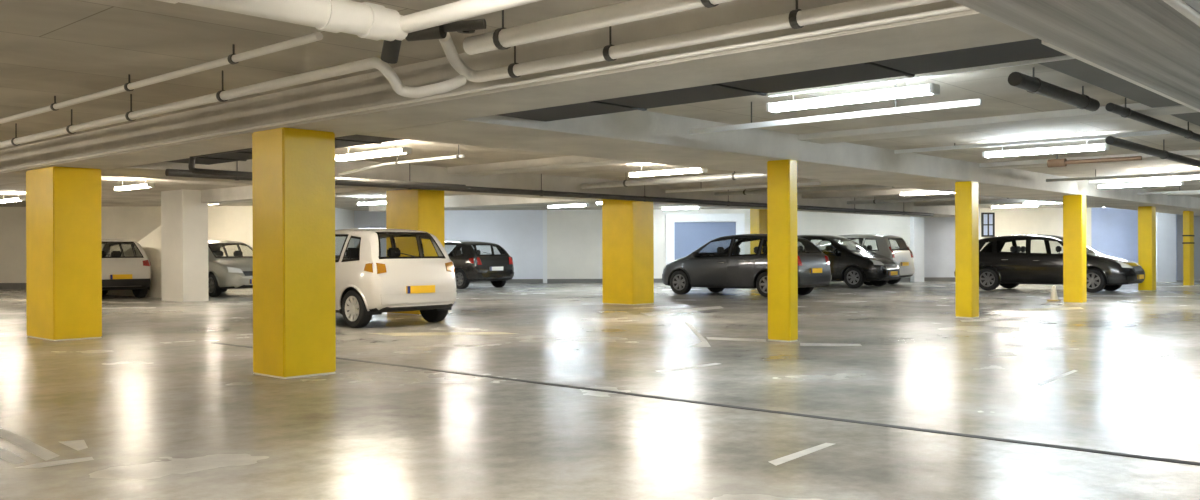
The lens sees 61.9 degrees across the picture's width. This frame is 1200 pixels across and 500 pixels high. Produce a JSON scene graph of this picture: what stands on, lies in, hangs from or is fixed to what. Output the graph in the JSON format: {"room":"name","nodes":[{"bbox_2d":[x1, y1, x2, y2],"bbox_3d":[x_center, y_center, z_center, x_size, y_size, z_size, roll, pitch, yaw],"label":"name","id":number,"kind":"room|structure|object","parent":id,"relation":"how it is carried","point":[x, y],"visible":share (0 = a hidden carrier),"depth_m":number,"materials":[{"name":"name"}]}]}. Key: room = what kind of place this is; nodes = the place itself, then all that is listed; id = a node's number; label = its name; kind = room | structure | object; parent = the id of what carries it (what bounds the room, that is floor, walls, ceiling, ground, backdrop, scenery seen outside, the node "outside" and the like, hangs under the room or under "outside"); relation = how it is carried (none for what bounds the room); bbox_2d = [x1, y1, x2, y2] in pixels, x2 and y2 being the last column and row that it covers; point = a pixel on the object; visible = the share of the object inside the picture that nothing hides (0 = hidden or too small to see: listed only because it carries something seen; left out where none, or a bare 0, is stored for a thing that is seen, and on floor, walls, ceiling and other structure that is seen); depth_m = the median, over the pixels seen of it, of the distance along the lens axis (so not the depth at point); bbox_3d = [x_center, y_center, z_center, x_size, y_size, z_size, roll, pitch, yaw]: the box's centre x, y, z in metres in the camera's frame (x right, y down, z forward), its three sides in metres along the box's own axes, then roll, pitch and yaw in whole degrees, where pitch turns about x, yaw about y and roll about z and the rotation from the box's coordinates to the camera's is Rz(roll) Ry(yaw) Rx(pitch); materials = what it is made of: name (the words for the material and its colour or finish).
{"room":"parking garage","nodes":[
{"label":"parking garage","id":0,"kind":"room"},
{"bbox_2d":[0,206,252,282],"bbox_3d":[-16.300,-0.082,31.125,15.400,2.560,0.250,0,0,0],"label":"wall","id":1,"kind":"structure","parent":0,"point":[132,223],"depth_m":31.00,"materials":[{"name":"beige paint"}]},
{"bbox_2d":[0,283,25,288],"bbox_3d":[-16.421,1.099,30.989,15.150,0.200,0.018,0,0,0],"label":"baseboard","id":2,"kind":"structure","parent":1,"relation":"attached to","point":[2,285],"depth_m":30.98,"materials":[{"name":"grey"}]},
{"bbox_2d":[107,226,161,297],"bbox_3d":[-11.620,0.079,25.561,4.800,2.200,0.160,0,0,42],"label":"wall","id":3,"kind":"structure","parent":0,"point":[151,243],"depth_m":25.10,"materials":[{"name":"beige paint"}]},
{"bbox_2d":[335,208,353,254],"bbox_3d":[-8.726,-0.113,33.125,0.250,2.560,3.750,0,0,0],"label":"wall","id":4,"kind":"structure","parent":0,"point":[344,218],"depth_m":33.41,"materials":[{"name":"white paint"}]},
{"bbox_2d":[0,280,1199,499],"bbox_3d":[3.505,1.240,13.125,55.000,0.250,44.250,0,0,0],"label":"floor","id":5,"kind":"structure","parent":0,"point":[162,410],"depth_m":7.50,"materials":[{"name":"concrete"}]},
{"bbox_2d":[0,428,93,467],"bbox_3d":[-3.370,1.143,5.893,1.505,0.001,0.552,0,0,42],"label":"floor marking","id":6,"kind":"object","parent":5,"relation":"on","point":[27,445],"depth_m":5.68,"materials":[{"name":"white paint"}]},
{"bbox_2d":[26,166,101,340],"bbox_3d":[-7.169,0.041,13.367,1.002,2.239,0.595,0,0,42],"label":"pillar","id":7,"kind":"structure","parent":5,"relation":"on","point":[64,222],"depth_m":13.05,"materials":[{"name":"yellow paint"}]},
{"bbox_2d":[102,239,150,297],"bbox_3d":[-12.881,0.448,25.284,3.788,1.468,1.946,0,0,42],"label":"hatchback car","id":8,"kind":"object","parent":5,"relation":"on","point":[133,273],"visible":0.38,"depth_m":24.31,"materials":[{"name":"white metal"}]},
{"bbox_2d":[161,189,208,301],"bbox_3d":[-9.681,-0.109,23.309,1.100,2.560,0.600,0,0,42],"label":"pier","id":9,"kind":"object","parent":5,"relation":"on","point":[184,219],"visible":0.93,"depth_m":22.97,"materials":[{"name":"white paint"}]},
{"bbox_2d":[208,240,252,296],"bbox_3d":[-10.163,0.442,26.637,4.281,1.458,2.008,0,0,42],"label":"parked car","id":10,"kind":"object","parent":5,"relation":"on","point":[226,272],"visible":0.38,"depth_m":25.17,"materials":[{"name":"silver metal"}]},
{"bbox_2d":[252,127,335,378],"bbox_3d":[-2.836,0.022,9.270,0.553,2.239,0.538,0,0,42],"label":"pillar","id":11,"kind":"structure","parent":5,"relation":"on","point":[294,307],"depth_m":9.07,"materials":[{"name":"yellow paint"}]},
{"bbox_2d":[335,228,456,327],"bbox_3d":[-4.032,0.396,16.214,3.708,1.498,1.945,0,0,42],"label":"hatchback car","id":12,"kind":"object","parent":5,"relation":"on","point":[367,283],"visible":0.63,"depth_m":14.93,"materials":[{"name":"white metal"}]},
{"bbox_2d":[364,263,372,272],"bbox_3d":[-3.359,0.254,14.574,0.195,0.144,0.057,0,0,35],"label":"tail light","id":13,"kind":"object","parent":12,"relation":"attached to","point":[368,267],"depth_m":14.56,"materials":[{"name":"orange plastic"}]},
{"bbox_2d":[376,263,386,273],"bbox_3d":[-3.200,0.261,14.580,0.081,0.169,0.166,0,0,42],"label":"tail light","id":14,"kind":"object","parent":12,"relation":"attached to","point":[381,268],"depth_m":14.57,"materials":[{"name":"orange plastic"}]},
{"bbox_2d":[445,262,454,271],"bbox_3d":[-2.334,0.257,15.532,0.081,0.169,0.166,0,0,42],"label":"tail light","id":15,"kind":"object","parent":12,"relation":"attached to","point":[449,266],"depth_m":15.51,"materials":[{"name":"orange plastic"}]},
{"bbox_2d":[386,189,444,314],"bbox_3d":[-3.361,0.025,18.197,0.970,2.239,0.589,0,0,42],"label":"pillar","id":16,"kind":"structure","parent":5,"relation":"on","point":[410,209],"depth_m":17.90,"materials":[{"name":"yellow paint"}]},
{"bbox_2d":[371,332,515,335],"bbox_3d":[-2.164,1.138,13.734,1.790,0.001,1.338,0,0,42],"label":"floor marking","id":17,"kind":"object","parent":5,"relation":"on","point":[418,333],"depth_m":13.69,"materials":[{"name":"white paint"}]},
{"bbox_2d":[445,240,513,288],"bbox_3d":[-4.576,0.418,31.219,4.081,1.458,1.988,0,0,42],"label":"hatchback car","id":18,"kind":"object","parent":5,"relation":"on","point":[469,265],"visible":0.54,"depth_m":29.81,"materials":[{"name":"black metal"}]},
{"bbox_2d":[602,199,653,304],"bbox_3d":[0.594,0.008,21.227,0.859,2.239,0.693,0,0,42],"label":"pillar","id":19,"kind":"structure","parent":5,"relation":"on","point":[627,225],"depth_m":20.95,"materials":[{"name":"yellow paint"}]},
{"bbox_2d":[685,322,710,346],"bbox_3d":[1.263,1.123,13.642,2.722,0.001,3.241,0,0,42],"label":"floor marking","id":20,"kind":"object","parent":5,"relation":"on","point":[704,343],"depth_m":12.62,"materials":[{"name":"white paint"}]},
{"bbox_2d":[214,342,1199,465],"bbox_3d":[0.157,1.133,7.928,13.450,0.013,0.070,0,0,42],"label":"trim","id":21,"kind":"structure","parent":5,"relation":"on","point":[609,391],"depth_m":6.67,"materials":[{"name":"black"}]},
{"bbox_2d":[662,234,831,296],"bbox_3d":[3.551,0.349,25.174,4.331,1.528,2.035,0,0,42],"label":"hatchback car","id":22,"kind":"object","parent":5,"relation":"on","point":[716,272],"visible":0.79,"depth_m":24.42,"materials":[{"name":"grey metal"}]},
{"bbox_2d":[750,209,767,253],"bbox_3d":[4.697,-0.169,29.168,0.323,2.559,0.663,0,0,42],"label":"pillar","id":23,"kind":"structure","parent":5,"relation":"on","point":[758,217],"depth_m":28.94,"materials":[{"name":"yellow paint"}]},
{"bbox_2d":[767,159,797,341],"bbox_3d":[2.267,0.001,12.425,0.325,2.239,0.195,0,0,42],"label":"pillar","id":24,"kind":"structure","parent":5,"relation":"on","point":[781,174],"depth_m":12.34,"materials":[{"name":"yellow paint"}]},
{"bbox_2d":[769,443,833,465],"bbox_3d":[1.124,1.124,5.538,0.118,0.001,0.736,0,0,42],"label":"floor marking","id":25,"kind":"object","parent":5,"relation":"on","point":[787,458],"depth_m":5.51,"materials":[{"name":"white paint"}]},
{"bbox_2d":[642,306,1037,372],"bbox_3d":[1.676,1.121,14.721,6.245,0.001,9.646,0,0,42],"label":"floor marking","id":26,"kind":"object","parent":5,"relation":"on","point":[713,307],"depth_m":12.75,"materials":[{"name":"white paint"}]},
{"bbox_2d":[797,235,899,287],"bbox_3d":[7.001,0.300,30.742,4.332,1.598,2.044,0,0,42],"label":"car","id":27,"kind":"object","parent":5,"relation":"on","point":[854,267],"visible":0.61,"depth_m":29.42,"materials":[{"name":"black metal"}]},
{"bbox_2d":[884,263,897,267],"bbox_3d":[8.533,0.449,29.355,0.097,0.129,0.810,0,0,42],"label":"headlight assembly","id":28,"kind":"object","parent":27,"relation":"attached to","point":[886,265],"depth_m":29.34,"materials":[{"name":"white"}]},
{"bbox_2d":[815,234,914,284],"bbox_3d":[7.987,0.286,32.764,4.282,1.618,2.024,0,0,42],"label":"car","id":29,"kind":"object","parent":5,"relation":"on","point":[903,256],"visible":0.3,"depth_m":31.49,"materials":[{"name":"silver metal"}]},
{"bbox_2d":[955,181,978,317],"bbox_3d":[6.065,-0.015,16.524,0.278,2.239,0.304,0,0,42],"label":"pillar","id":30,"kind":"structure","parent":5,"relation":"on","point":[966,192],"depth_m":16.41,"materials":[{"name":"yellow paint"}]},
{"bbox_2d":[954,234,1144,292],"bbox_3d":[12.032,0.319,26.879,4.580,1.518,2.037,0,0,42],"label":"parked car","id":31,"kind":"object","parent":5,"relation":"on","point":[1011,269],"visible":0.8,"depth_m":26.32,"materials":[{"name":"black metal"}]},
{"bbox_2d":[1019,307,1082,310],"bbox_3d":[8.409,1.093,18.681,0.942,0.001,2.095,0,0,42],"label":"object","id":32,"kind":"structure","parent":5,"relation":"on","point":[1062,308],"depth_m":18.57,"materials":[{"name":"white paint"}]},
{"bbox_2d":[1047,286,1060,300],"bbox_3d":[9.790,0.924,21.564,0.220,0.330,0.220,0,0,42],"label":"traffic cone","id":33,"kind":"object","parent":5,"relation":"on","point":[1053,297],"visible":1,"depth_m":21.52,"materials":[{"name":"beige plastic"}]},
{"bbox_2d":[1037,370,1076,385],"bbox_3d":[4.019,1.112,8.765,0.146,0.001,1.320,0,0,42],"label":"floor marking","id":34,"kind":"object","parent":5,"relation":"on","point":[1072,371],"depth_m":8.69,"materials":[{"name":"white paint"}]},
{"bbox_2d":[1063,195,1086,302],"bbox_3d":[9.883,-0.031,20.818,0.372,2.239,0.296,0,0,42],"label":"pillar","id":35,"kind":"structure","parent":5,"relation":"on","point":[1074,206],"depth_m":20.71,"materials":[{"name":"yellow paint"}]},
{"bbox_2d":[1138,206,1155,290],"bbox_3d":[14.548,-0.050,26.595,0.331,2.239,0.419,0,0,42],"label":"pillar","id":36,"kind":"structure","parent":5,"relation":"on","point":[1146,215],"depth_m":26.45,"materials":[{"name":"yellow paint"}]},
{"bbox_2d":[1156,212,1175,281],"bbox_3d":[18.924,-0.229,33.700,0.650,2.560,0.600,0,0,0],"label":"pillar","id":37,"kind":"structure","parent":5,"relation":"on","point":[1165,222],"depth_m":33.40,"materials":[{"name":"grey paint"}]},
{"bbox_2d":[1182,211,1194,285],"bbox_3d":[17.665,-0.064,30.015,0.210,2.239,0.560,0,0,42],"label":"pillar","id":38,"kind":"structure","parent":5,"relation":"on","point":[1188,235],"depth_m":29.84,"materials":[{"name":"yellow paint"}]},
{"bbox_2d":[0,0,1199,210],"bbox_3d":[3.493,-1.595,13.125,55.000,0.300,44.250,0,0,0],"label":"ceiling","id":39,"kind":"structure","parent":0,"point":[66,50],"depth_m":8.84,"materials":[{"name":"concrete"}]},
{"bbox_2d":[0,192,24,202],"bbox_3d":[-14.082,-1.267,23.903,1.540,0.208,0.132,0,0,42],"label":"fluorescent light","id":40,"kind":"object","parent":39,"relation":"hanging from","point":[3,200],"visible":1,"depth_m":23.75,"materials":[{"name":"white plastic"}]},
{"bbox_2d":[114,178,154,190],"bbox_3d":[-8.979,-1.288,19.258,1.540,0.208,0.132,0,0,42],"label":"fluorescent light","id":41,"kind":"object","parent":39,"relation":"hanging from","point":[146,185],"visible":0.98,"depth_m":19.18,"materials":[{"name":"white plastic"}]},
{"bbox_2d":[0,32,322,123],"bbox_3d":[-9.707,-1.325,13.428,21.573,0.139,0.070,0,0,42],"label":"conduit","id":42,"kind":"object","parent":39,"relation":"hanging from","point":[233,58],"visible":1,"depth_m":7.40,"materials":[{"name":"grey metal"}]},
{"bbox_2d":[0,57,465,147],"bbox_3d":[-9.146,-1.192,13.806,21.894,0.409,0.543,0,0,42],"label":"drain pipe","id":43,"kind":"object","parent":39,"relation":"hanging from","point":[383,67],"visible":0.98,"depth_m":7.40,"materials":[{"name":"grey plastic"}]},
{"bbox_2d":[157,0,407,40],"bbox_3d":[-2.820,-1.292,3.807,0.194,0.262,5.054,0,0,42],"label":"pipe","id":44,"kind":"object","parent":39,"relation":"hanging from","point":[367,20],"visible":0.97,"depth_m":5.23,"materials":[{"name":"grey plastic"}]},
{"bbox_2d":[165,134,405,164],"bbox_3d":[-3.694,-1.284,11.634,4.880,0.264,0.660,0,0,42],"label":"ventilation duct","id":45,"kind":"object","parent":39,"relation":"attached to","point":[351,140],"visible":0.25,"depth_m":11.74,"materials":[{"name":"black metal"}]},
{"bbox_2d":[201,185,390,204],"bbox_3d":[-6.956,-1.261,21.406,8.900,0.300,0.600,0,0,42],"label":"beam","id":46,"kind":"structure","parent":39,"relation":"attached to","point":[242,193],"depth_m":22.04,"materials":[{"name":"concrete"}]},
{"bbox_2d":[188,148,465,188],"bbox_3d":[-2.533,-1.155,12.300,2.500,0.540,4.044,0,0,42],"label":"pipe","id":47,"kind":"object","parent":39,"relation":"hanging from","point":[191,166],"visible":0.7,"depth_m":13.00,"materials":[{"name":"grey metal"}]},
{"bbox_2d":[357,201,385,204],"bbox_3d":[-5.827,-1.302,25.989,1.540,0.208,0.132,0,0,42],"label":"fluorescent light","id":48,"kind":"object","parent":39,"relation":"hanging from","point":[373,202],"visible":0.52,"depth_m":26.07,"materials":[{"name":"white plastic"}]},
{"bbox_2d":[335,141,411,160],"bbox_3d":[-2.973,-1.314,13.006,1.540,0.208,0.132,0,0,42],"label":"fluorescent light","id":49,"kind":"object","parent":39,"relation":"hanging from","point":[404,150],"visible":0.87,"depth_m":12.92,"materials":[{"name":"white plastic"}]},
{"bbox_2d":[380,39,401,63],"bbox_3d":[-1.332,-1.311,6.385,0.108,0.236,0.188,0,0,-31],"label":"coupling","id":50,"kind":"object","parent":39,"relation":"hanging from","point":[390,50],"visible":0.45,"depth_m":6.35,"materials":[{"name":"grey"}]},
{"bbox_2d":[338,144,464,175],"bbox_3d":[-2.818,-1.271,14.040,2.742,0.305,0.105,0,0,40],"label":"conduit","id":51,"kind":"object","parent":39,"relation":"hanging from","point":[458,156],"visible":0.98,"depth_m":13.96,"materials":[{"name":"white metal"}]},
{"bbox_2d":[406,19,485,40],"bbox_3d":[-0.921,-1.344,5.974,0.495,0.175,0.195,0,0,1],"label":"valve","id":52,"kind":"object","parent":39,"relation":"hanging from","point":[466,26],"visible":0.79,"depth_m":5.91,"materials":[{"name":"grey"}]},
{"bbox_2d":[400,0,541,32],"bbox_3d":[0.975,-1.328,3.721,5.559,0.222,0.118,0,0,42],"label":"drain pipe","id":53,"kind":"object","parent":39,"relation":"hanging from","point":[463,9],"visible":1,"depth_m":5.26,"materials":[{"name":"grey plastic"}]},
{"bbox_2d":[369,195,598,211],"bbox_3d":[-3.085,-1.277,25.658,8.900,0.300,0.600,0,0,42],"label":"beam","id":54,"kind":"structure","parent":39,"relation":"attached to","point":[462,201],"depth_m":25.09,"materials":[{"name":"concrete"}]},
{"bbox_2d":[0,0,1036,184],"bbox_3d":[-8.724,-1.238,14.800,29.180,0.330,0.790,0,0,42],"label":"beam","id":55,"kind":"structure","parent":39,"relation":"attached to","point":[968,28],"depth_m":6.87,"materials":[{"name":"concrete"}]},
{"bbox_2d":[0,5,971,171],"bbox_3d":[-8.640,-1.104,14.163,28.160,0.026,0.026,0,0,42],"label":"conduit","id":56,"kind":"object","parent":55,"relation":"attached to","point":[957,8],"visible":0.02,"depth_m":6.31,"materials":[{"name":"grey metal"}]},
{"bbox_2d":[101,159,979,216],"bbox_3d":[2.742,-1.286,24.186,1.700,0.330,28.530,0,0,42],"label":"beam","id":57,"kind":"structure","parent":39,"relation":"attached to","point":[418,173],"depth_m":18.44,"materials":[{"name":"concrete"}]},
{"bbox_2d":[447,156,640,175],"bbox_3d":[-0.449,-1.373,15.482,5.300,0.130,0.600,0,0,42],"label":"beam","id":58,"kind":"structure","parent":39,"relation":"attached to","point":[564,162],"depth_m":15.77,"materials":[{"name":"concrete"}]},
{"bbox_2d":[165,161,933,215],"bbox_3d":[2.277,-1.233,22.264,0.118,0.422,24.000,0,0,42],"label":"drain pipe","id":59,"kind":"object","parent":39,"relation":"hanging from","point":[168,172],"visible":0.8,"depth_m":19.32,"materials":[{"name":"metal"}]},
{"bbox_2d":[547,202,588,207],"bbox_3d":[-0.901,-1.322,28.132,1.540,0.208,0.132,0,0,42],"label":"fluorescent light","id":60,"kind":"object","parent":39,"relation":"hanging from","point":[581,204],"visible":0.93,"depth_m":28.06,"materials":[{"name":"white plastic"}]},
{"bbox_2d":[463,0,734,54],"bbox_3d":[0.323,-1.313,5.079,3.020,0.247,0.128,0,0,42],"label":"pipe","id":61,"kind":"object","parent":39,"relation":"hanging from","point":[502,38],"visible":0.95,"depth_m":5.42,"materials":[{"name":"grey plastic"}]},
{"bbox_2d":[628,164,706,176],"bbox_3d":[1.075,-1.331,16.191,1.540,0.208,0.132,0,0,42],"label":"fluorescent light","id":62,"kind":"object","parent":39,"relation":"hanging from","point":[685,170],"visible":0.84,"depth_m":16.15,"materials":[{"name":"white"}]},
{"bbox_2d":[581,171,766,188],"bbox_3d":[1.439,-1.307,17.482,4.800,0.267,0.128,0,0,42],"label":"drain pipe","id":63,"kind":"object","parent":39,"relation":"hanging from","point":[732,176],"visible":0.91,"depth_m":17.55,"materials":[{"name":"metal"}]},
{"bbox_2d":[662,206,700,209],"bbox_3d":[2.687,-1.402,33.114,1.540,0.078,0.132,0,0,42],"label":"fluorescent light","id":64,"kind":"object","parent":39,"relation":"attached to","point":[692,207],"visible":1,"depth_m":33.05,"materials":[{"name":"white plastic"}]},
{"bbox_2d":[439,0,946,81],"bbox_3d":[0.208,-1.294,5.625,3.458,0.283,0.573,0,0,42],"label":"pipe","id":65,"kind":"object","parent":39,"relation":"hanging from","point":[798,18],"visible":0.98,"depth_m":5.65,"materials":[{"name":"grey"}]},
{"bbox_2d":[665,182,820,192],"bbox_3d":[2.692,-1.321,19.452,3.600,0.250,0.036,0,0,42],"label":"cable trunking","id":66,"kind":"object","parent":39,"relation":"hanging from","point":[808,183],"visible":0.74,"depth_m":19.57,"materials":[{"name":"white plastic"}]},
{"bbox_2d":[659,177,828,189],"bbox_3d":[3.422,-1.389,19.734,5.300,0.130,0.600,0,0,42],"label":"beam","id":67,"kind":"structure","parent":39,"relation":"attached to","point":[757,181],"depth_m":20.31,"materials":[{"name":"concrete"}]},
{"bbox_2d":[358,110,1199,215],"bbox_3d":[9.883,-1.316,21.743,1.550,0.330,34.530,0,0,42],"label":"beam","id":68,"kind":"structure","parent":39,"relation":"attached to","point":[635,135],"depth_m":12.12,"materials":[{"name":"concrete"}]},
{"bbox_2d":[498,38,1065,121],"bbox_3d":[1.027,-1.304,7.336,4.710,0.264,0.660,0,0,42],"label":"ceiling recess","id":69,"kind":"object","parent":39,"relation":"attached to","point":[1030,49],"visible":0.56,"depth_m":6.91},
{"bbox_2d":[714,184,894,195],"bbox_3d":[4.462,-1.345,20.951,5.000,0.218,0.108,0,0,42],"label":"pipe","id":70,"kind":"object","parent":39,"relation":"hanging from","point":[859,186],"visible":0.56,"depth_m":20.87,"materials":[{"name":"metal"}]},
{"bbox_2d":[689,84,981,133],"bbox_3d":[2.012,-1.313,9.159,2.970,0.260,0.036,0,0,42],"label":"cable trunking","id":71,"kind":"object","parent":39,"relation":"hanging from","point":[974,102],"visible":0.94,"depth_m":8.98,"materials":[{"name":"white plastic"}]},
{"bbox_2d":[766,80,939,112],"bbox_3d":[2.079,-1.335,8.380,1.540,0.208,0.132,0,0,42],"label":"fluorescent light","id":72,"kind":"object","parent":39,"relation":"hanging from","point":[931,88],"visible":0.91,"depth_m":8.30,"materials":[{"name":"white plastic"}]},
{"bbox_2d":[802,189,931,198],"bbox_3d":[7.326,-1.406,24.023,5.300,0.130,0.600,0,0,42],"label":"ceiling light","id":73,"kind":"object","parent":39,"relation":"attached to","point":[894,192],"visible":0.48,"depth_m":24.61,"materials":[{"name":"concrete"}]},
{"bbox_2d":[768,55,1074,96],"bbox_3d":[2.521,-1.401,7.833,2.810,0.090,0.036,0,0,42],"label":"cable trunking","id":74,"kind":"object","parent":39,"relation":"hanging from","point":[1066,57],"visible":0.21,"depth_m":7.78,"materials":[{"name":"white plastic"}]},
{"bbox_2d":[899,188,952,195],"bbox_3d":[7.369,-1.357,22.361,1.390,0.208,0.132,0,0,42],"label":"fluorescent light","id":75,"kind":"object","parent":39,"relation":"hanging from","point":[909,192],"visible":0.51,"depth_m":22.46,"materials":[{"name":"white plastic"}]},
{"bbox_2d":[847,196,1008,203],"bbox_3d":[8.568,-1.362,25.462,5.000,0.218,0.108,0,0,42],"label":"pipe","id":76,"kind":"object","parent":39,"relation":"hanging from","point":[979,197],"visible":0.58,"depth_m":25.87,"materials":[{"name":"metal"}]},
{"bbox_2d":[914,198,1034,206],"bbox_3d":[11.702,-1.424,28.829,5.300,0.130,0.600,0,0,42],"label":"ceiling light","id":77,"kind":"object","parent":39,"relation":"attached to","point":[1012,200],"visible":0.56,"depth_m":28.98,"materials":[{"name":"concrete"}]},
{"bbox_2d":[798,103,1197,143],"bbox_3d":[4.413,-1.419,11.056,4.750,0.080,0.600,0,0,42],"label":"beam","id":78,"kind":"structure","parent":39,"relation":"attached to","point":[1070,115],"depth_m":11.02,"materials":[{"name":"concrete"}]},
{"bbox_2d":[991,204,1039,207],"bbox_3d":[13.604,-1.448,32.777,1.540,0.078,0.132,0,0,42],"label":"fluorescent light","id":79,"kind":"object","parent":39,"relation":"attached to","point":[1033,205],"visible":1,"depth_m":32.74,"materials":[{"name":"white plastic"}]},
{"bbox_2d":[894,130,1170,153],"bbox_3d":[5.423,-1.413,12.908,3.450,0.090,0.036,0,0,42],"label":"cable trunking","id":80,"kind":"object","parent":39,"relation":"hanging from","point":[1155,132],"visible":0.85,"depth_m":12.76,"materials":[{"name":"white plastic"}]},
{"bbox_2d":[1023,200,1055,204],"bbox_3d":[12.236,-1.377,27.262,1.340,0.208,0.132,0,0,42],"label":"fluorescent light","id":81,"kind":"object","parent":39,"relation":"hanging from","point":[1031,202],"visible":0.44,"depth_m":27.42,"materials":[{"name":"white plastic"}]},
{"bbox_2d":[982,134,1109,157],"bbox_3d":[5.724,-1.350,12.905,1.540,0.208,0.132,0,0,42],"label":"fluorescent light","id":82,"kind":"object","parent":39,"relation":"hanging from","point":[1092,147],"visible":0.91,"depth_m":12.83,"materials":[{"name":"white plastic"}]},
{"bbox_2d":[1008,67,1099,111],"bbox_3d":[3.801,-1.347,8.307,0.128,0.207,1.933,0,0,42],"label":"pipe","id":83,"kind":"object","parent":39,"relation":"hanging from","point":[1033,84],"visible":1,"depth_m":8.09,"materials":[{"name":"grey plastic"}]},
{"bbox_2d":[952,0,1199,109],"bbox_3d":[11.054,-1.306,14.273,0.740,0.360,44.000,0,0,42],"label":"ventilation duct","id":84,"kind":"object","parent":39,"relation":"attached to","point":[1149,43],"depth_m":5.01,"materials":[{"name":"grey metal"}]},
{"bbox_2d":[1041,40,1199,111],"bbox_3d":[13.963,-1.163,18.029,0.035,0.050,34.530,0,0,42],"label":"trim","id":85,"kind":"structure","parent":84,"relation":"attached to","point":[1042,42],"depth_m":6.14,"materials":[{"name":"grey metal"}]},
{"bbox_2d":[979,149,1199,168],"bbox_3d":[8.284,-1.435,15.308,4.750,0.080,0.600,0,0,42],"label":"beam","id":86,"kind":"structure","parent":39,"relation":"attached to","point":[1187,153],"depth_m":15.83,"materials":[{"name":"concrete"}]},
{"bbox_2d":[1047,153,1141,167],"bbox_3d":[6.930,-1.332,14.042,1.220,0.262,0.120,0,0,42],"label":"pipe","id":87,"kind":"object","parent":39,"relation":"hanging from","point":[1056,162],"visible":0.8,"depth_m":14.11,"materials":[{"name":"brown"}]},
{"bbox_2d":[1032,55,1199,125],"bbox_3d":[14.009,-1.461,18.656,0.770,0.065,33.540,0,0,42],"label":"trim","id":88,"kind":"structure","parent":39,"relation":"attached to","point":[1075,68],"depth_m":8.36,"materials":[{"name":"grey metal"}]},
{"bbox_2d":[1046,169,1199,181],"bbox_3d":[9.597,-1.380,17.493,3.450,0.190,0.036,0,0,42],"label":"cable trunking","id":89,"kind":"object","parent":39,"relation":"hanging from","point":[1182,173],"visible":1,"depth_m":17.75,"materials":[{"name":"metal"}]},
{"bbox_2d":[1096,179,1183,188],"bbox_3d":[10.707,-1.371,19.863,1.540,0.208,0.132,0,0,42],"label":"fluorescent light","id":90,"kind":"object","parent":39,"relation":"hanging from","point":[1168,182],"visible":0.91,"depth_m":19.83,"materials":[{"name":"white plastic"}]},
{"bbox_2d":[1088,178,1199,184],"bbox_3d":[12.188,-1.451,19.597,4.750,0.080,0.600,0,0,42],"label":"ceiling light","id":91,"kind":"object","parent":39,"relation":"attached to","point":[1126,180],"visible":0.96,"depth_m":20.65,"materials":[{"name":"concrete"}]},
{"bbox_2d":[1105,98,1199,141],"bbox_3d":[8.693,-1.375,13.562,0.098,0.193,12.000,0,0,42],"label":"pipe","id":92,"kind":"object","parent":39,"relation":"hanging from","point":[1125,112],"visible":0.98,"depth_m":10.04,"materials":[{"name":"grey"}]},
{"bbox_2d":[1105,136,1199,167],"bbox_3d":[7.957,-1.337,13.749,0.118,0.262,6.400,0,0,42],"label":"pipe","id":93,"kind":"object","parent":39,"relation":"hanging from","point":[1163,154],"visible":1,"depth_m":12.55,"materials":[{"name":"grey"}]},
{"bbox_2d":[1137,170,1199,181],"bbox_3d":[10.480,-1.370,17.906,1.540,0.208,0.132,0,0,42],"label":"fluorescent light","id":94,"kind":"object","parent":39,"relation":"hanging from","point":[1184,177],"visible":0.87,"depth_m":18.06,"materials":[{"name":"white plastic"}]},
{"bbox_2d":[1138,185,1199,194],"bbox_3d":[13.771,-1.398,22.078,3.450,0.190,0.036,0,0,42],"label":"cable trunking","id":95,"kind":"object","parent":39,"relation":"hanging from","point":[1179,191],"visible":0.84,"depth_m":22.78,"materials":[{"name":"metal"}]},
{"bbox_2d":[1162,0,1199,26],"bbox_3d":[8.959,-1.275,11.448,0.062,0.395,31.000,0,0,42],"label":"pipe","id":96,"kind":"object","parent":39,"relation":"hanging from","point":[1180,6],"visible":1,"depth_m":4.45,"materials":[{"name":"grey"}]},
{"bbox_2d":[1167,192,1199,195],"bbox_3d":[16.564,-1.469,24.403,4.750,0.080,0.600,0,0,42],"label":"ceiling light","id":97,"kind":"object","parent":39,"relation":"attached to","point":[1197,193],"visible":0.68,"depth_m":25.59,"materials":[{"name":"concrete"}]},
{"bbox_2d":[354,208,1199,279],"bbox_3d":[11.199,-0.197,35.125,39.600,2.560,0.250,0,0,0],"label":"wall","id":98,"kind":"structure","parent":0,"point":[574,237],"depth_m":35.00,"materials":[{"name":"white paint"}]},
{"bbox_2d":[543,210,546,282],"bbox_3d":[-1.926,-0.142,34.985,0.150,2.560,0.030,0,0,0],"label":"trim","id":99,"kind":"structure","parent":98,"relation":"attached to","point":[544,211],"depth_m":34.97,"materials":[{"name":"white paint"}]},
{"bbox_2d":[674,222,735,259],"bbox_3d":[3.675,0.061,34.974,2.150,2.100,0.048,0,0,0],"label":"door","id":100,"kind":"structure","parent":98,"relation":"in","point":[688,236],"depth_m":34.95,"materials":[{"name":"blue paint"}]},
{"bbox_2d":[666,213,744,263],"bbox_3d":[3.675,-0.085,34.940,2.750,2.400,0.119,0,0,0],"label":"trim","id":101,"kind":"structure","parent":98,"relation":"attached to","point":[739,219],"depth_m":34.88,"materials":[{"name":"white paint"}]},
{"bbox_2d":[470,277,954,282],"bbox_3d":[2.354,1.050,34.989,21.900,0.140,0.018,0,0,0],"label":"baseboard","id":102,"kind":"structure","parent":98,"relation":"attached to","point":[908,278],"depth_m":34.98,"materials":[{"name":"grey"}]},
{"bbox_2d":[910,217,923,281],"bbox_3d":[11.024,-0.196,34.770,0.350,2.560,0.440,0,0,0],"label":"pillar","id":103,"kind":"structure","parent":98,"relation":"attached to","point":[916,223],"depth_m":34.55,"materials":[{"name":"white paint"}]},
{"bbox_2d":[981,213,994,236],"bbox_3d":[13.571,-0.902,34.974,0.450,0.850,0.049,0,0,0],"label":"window","id":104,"kind":"structure","parent":98,"relation":"in","point":[987,219],"depth_m":34.98,"materials":[{"name":"clear glass"}]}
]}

